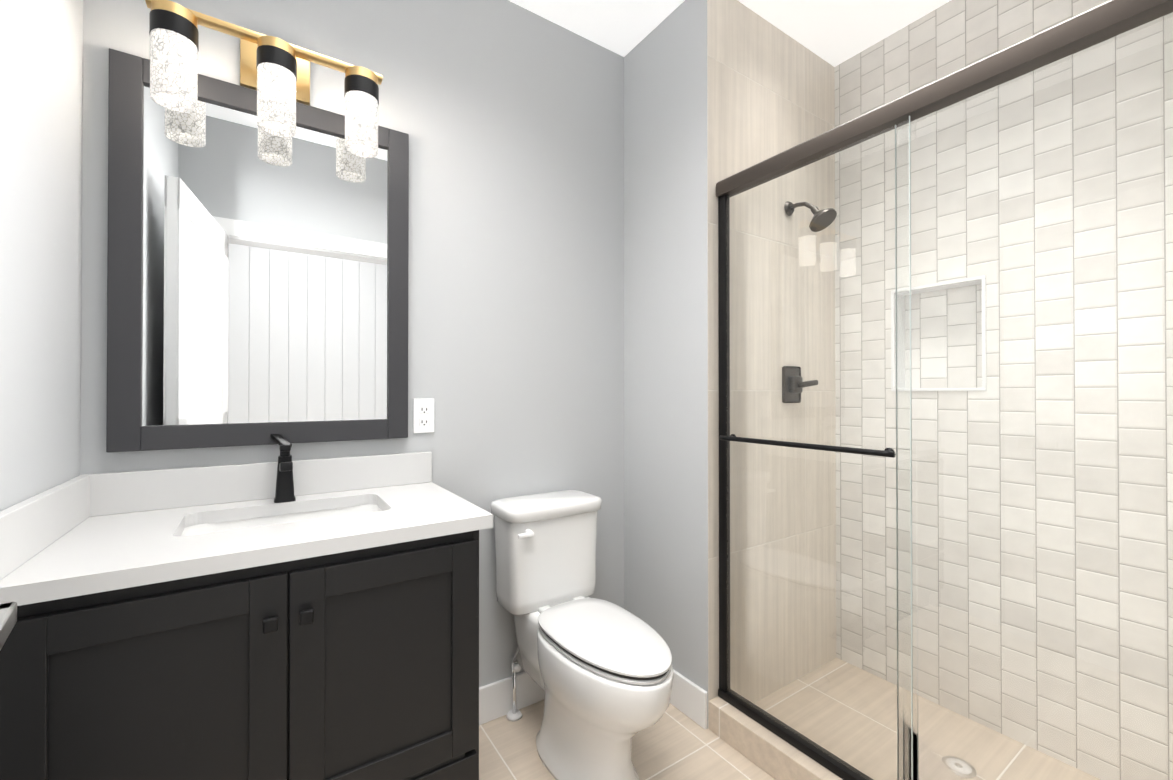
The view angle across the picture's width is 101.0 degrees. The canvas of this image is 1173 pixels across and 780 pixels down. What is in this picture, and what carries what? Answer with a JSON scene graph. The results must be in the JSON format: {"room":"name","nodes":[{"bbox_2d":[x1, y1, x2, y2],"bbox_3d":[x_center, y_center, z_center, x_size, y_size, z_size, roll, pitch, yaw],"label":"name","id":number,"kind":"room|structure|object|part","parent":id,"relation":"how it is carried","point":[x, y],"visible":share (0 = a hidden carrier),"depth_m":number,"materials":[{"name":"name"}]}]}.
{"room":"bathroom","nodes":[
{"label":"bathroom","id":0,"kind":"room"},
{"bbox_2d":[0,0,82,510],"bbox_3d":[-0.506,-0.144,0.000,0.100,2.670,2.980,0,0,-34],"label":"wall","id":1,"kind":"structure","parent":0,"point":[41,81],"depth_m":0.96,"materials":[{"name":"grey paint"}]},
{"bbox_2d":[80,0,623,686],"bbox_3d":[-0.605,-0.134,1.665,1.786,2.670,0.100,0,0,-34],"label":"wall","id":2,"kind":"structure","parent":0,"point":[506,116],"depth_m":1.76,"materials":[{"name":"grey paint"}]},
{"bbox_2d":[106,48,408,452],"bbox_3d":[-0.887,-0.343,1.396,0.713,0.995,0.031,0,0,-34],"label":"wall mirror","id":3,"kind":"object","parent":2,"relation":"attached to","point":[257,285],"visible":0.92,"depth_m":1.35,"materials":[{"name":"grey mirror"}]},
{"bbox_2d":[145,0,382,157],"bbox_3d":[-0.857,-0.854,1.337,0.530,0.300,0.168,0,0,-34],"label":"sconce","id":4,"kind":"object","parent":2,"relation":"attached to","point":[275,72],"visible":1,"depth_m":1.27,"materials":[{"name":"white glass"}]},
{"bbox_2d":[413,399,433,432],"bbox_3d":[-0.549,0.087,1.634,0.070,0.116,0.008,0,0,-34],"label":"electrical outlet plate","id":5,"kind":"object","parent":2,"relation":"attached to","point":[423,415],"visible":1,"depth_m":1.63,"materials":[{"name":"white plastic"}]},
{"bbox_2d":[479,671,544,724],"bbox_3d":[-0.191,1.137,1.867,0.864,0.130,0.014,0,0,-34],"label":"baseboard","id":6,"kind":"structure","parent":2,"relation":"attached to","point":[495,700],"depth_m":1.79,"materials":[{"name":"white wood"}]},
{"bbox_2d":[624,0,835,728],"bbox_3d":[0.686,-0.131,2.180,0.934,2.670,0.480,0,0,-34],"label":"wall","id":7,"kind":"structure","parent":0,"point":[716,91],"depth_m":1.91,"materials":[{"name":"grey paint"}]},
{"bbox_2d":[670,669,706,728],"bbox_3d":[0.296,1.138,1.904,0.014,0.130,0.464,0,0,-34],"label":"baseboard","id":8,"kind":"structure","parent":7,"relation":"attached to","point":[688,698],"depth_m":1.77,"materials":[{"name":"white wood"}]},
{"bbox_2d":[782,366,817,402],"bbox_3d":[0.877,-0.022,1.983,0.160,0.150,0.064,0,0,-34],"label":"shower valve","id":9,"kind":"object","parent":7,"relation":"attached to","point":[798,381],"depth_m":1.96,"materials":[{"name":"black metal"}]},
{"bbox_2d":[784,201,836,231],"bbox_3d":[0.886,-0.700,1.910,0.104,0.155,0.192,0,0,-34],"label":"shower head","id":10,"kind":"object","parent":7,"relation":"attached to","point":[789,207],"depth_m":1.88},
{"bbox_2d":[509,0,950,66],"bbox_3d":[0.583,-1.524,0.736,2.720,0.100,2.980,0,0,-34],"label":"ceiling","id":11,"kind":"structure","parent":0,"point":[834,33],"depth_m":1.91,"materials":[{"name":"white paint"}]},
{"bbox_2d":[479,658,1100,779],"bbox_3d":[0.583,1.246,0.720,2.720,0.100,2.980,0,0,-34],"label":"floor","id":12,"kind":"structure","parent":0,"point":[674,743],"depth_m":1.66,"materials":[{"name":"tile"}]},
{"bbox_2d":[0,434,492,779],"bbox_3d":[-0.726,0.660,1.176,0.843,1.076,0.567,0,0,-34],"label":"bathroom vanity","id":13,"kind":"object","parent":12,"relation":"on","point":[285,617],"visible":1,"depth_m":0.97,"materials":[{"name":"painted wood"},{"name":"quartz"},{"name":"matte black metal"}]},
{"bbox_2d":[0,451,492,605],"bbox_3d":[-0.732,0.273,1.188,0.843,0.134,0.543,0,0,-34],"label":"countertop","id":14,"kind":"structure","parent":13,"relation":"on","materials":[{"name":"white stone"}]},
{"bbox_2d":[181,504,381,535],"bbox_3d":[-0.749,0.408,1.227,0.448,0.139,0.253,0,0,-34],"label":"sink","id":15,"kind":"object","parent":14,"relation":"in","point":[213,524],"depth_m":1.31,"materials":[{"name":"white ceramic"}]},
{"bbox_2d":[271,434,295,502],"bbox_3d":[-0.828,0.216,1.321,0.060,0.186,0.178,0,0,-34],"label":"faucet","id":16,"kind":"object","parent":14,"relation":"on","point":[283,472],"depth_m":1.34,"materials":[{"name":"black metal"}]},
{"bbox_2d":[491,490,673,779],"bbox_3d":[-0.007,0.798,1.562,0.386,0.805,0.719,0,0,-34],"label":"toilet","id":17,"kind":"object","parent":12,"relation":"on","point":[600,672],"visible":1,"depth_m":1.52,"materials":[{"name":"white ceramic"}]},
{"bbox_3d":[-0.140,0.579,1.763,0.386,0.365,0.228,0,0,-34],"label":"tank","id":18,"kind":"part","parent":17,"relation":"part of","materials":[{"name":"white ceramic"}]},
{"bbox_3d":[0.053,0.754,1.486,0.298,0.042,0.521,0,0,-34],"label":"seat","id":19,"kind":"part","parent":17,"relation":"part of","materials":[{"name":"white plastic"}]},
{"bbox_2d":[709,689,874,779],"bbox_3d":[0.804,1.149,1.269,0.125,0.100,1.154,0,0,-34],"label":"shower curb","id":20,"kind":"structure","parent":12,"relation":"on","point":[773,755],"depth_m":1.54,"materials":[{"name":"tile"}]},
{"bbox_2d":[716,0,1172,779],"bbox_3d":[0.807,0.170,1.276,0.052,1.858,1.150,0,0,-34],"label":"shower door","id":21,"kind":"structure","parent":20,"relation":"on","point":[922,754],"depth_m":1.23,"materials":[{"name":"clear glass"}]},
{"bbox_2d":[719,434,895,457],"bbox_3d":[0.638,0.165,1.466,0.052,0.024,0.559,0,0,-34],"label":"rail","id":22,"kind":"object","parent":21,"relation":"attached to","point":[888,452],"visible":1,"depth_m":1.39,"materials":[{"name":"black metal"}]},
{"bbox_2d":[949,756,975,777],"bbox_3d":[1.184,1.197,1.538,0.088,0.006,0.088,0,0,-34],"label":"shower drain","id":23,"kind":"object","parent":12,"relation":"on","point":[967,766],"depth_m":1.53,"materials":[{"name":"silver metal"}]},
{"bbox_2d":[834,0,1172,779],"bbox_3d":[1.550,-0.134,1.715,0.196,2.670,1.254,0,0,-34],"label":"shower wall tile","id":24,"kind":"structure","parent":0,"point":[948,38],"depth_m":1.66,"materials":[{"name":"white tile"}]},
{"bbox_3d":[0.406,-0.142,0.243,1.686,2.670,0.145,0,0,-34],"label":"wall","id":25,"kind":"structure","parent":0,"visible":0},
{"bbox_3d":[-0.446,0.169,0.235,0.163,2.023,0.795,0,0,-34],"label":"door leaf","id":26,"kind":"structure","parent":25,"relation":"in","visible":0},
{"bbox_2d":[0,602,16,649],"bbox_3d":[-0.621,0.237,0.428,0.138,0.064,0.157,0,0,-42],"label":"door lever","id":27,"kind":"object","parent":26,"relation":"attached to","point":[8,616],"visible":1,"depth_m":0.49,"materials":[{"name":"silver metal"}]}
]}

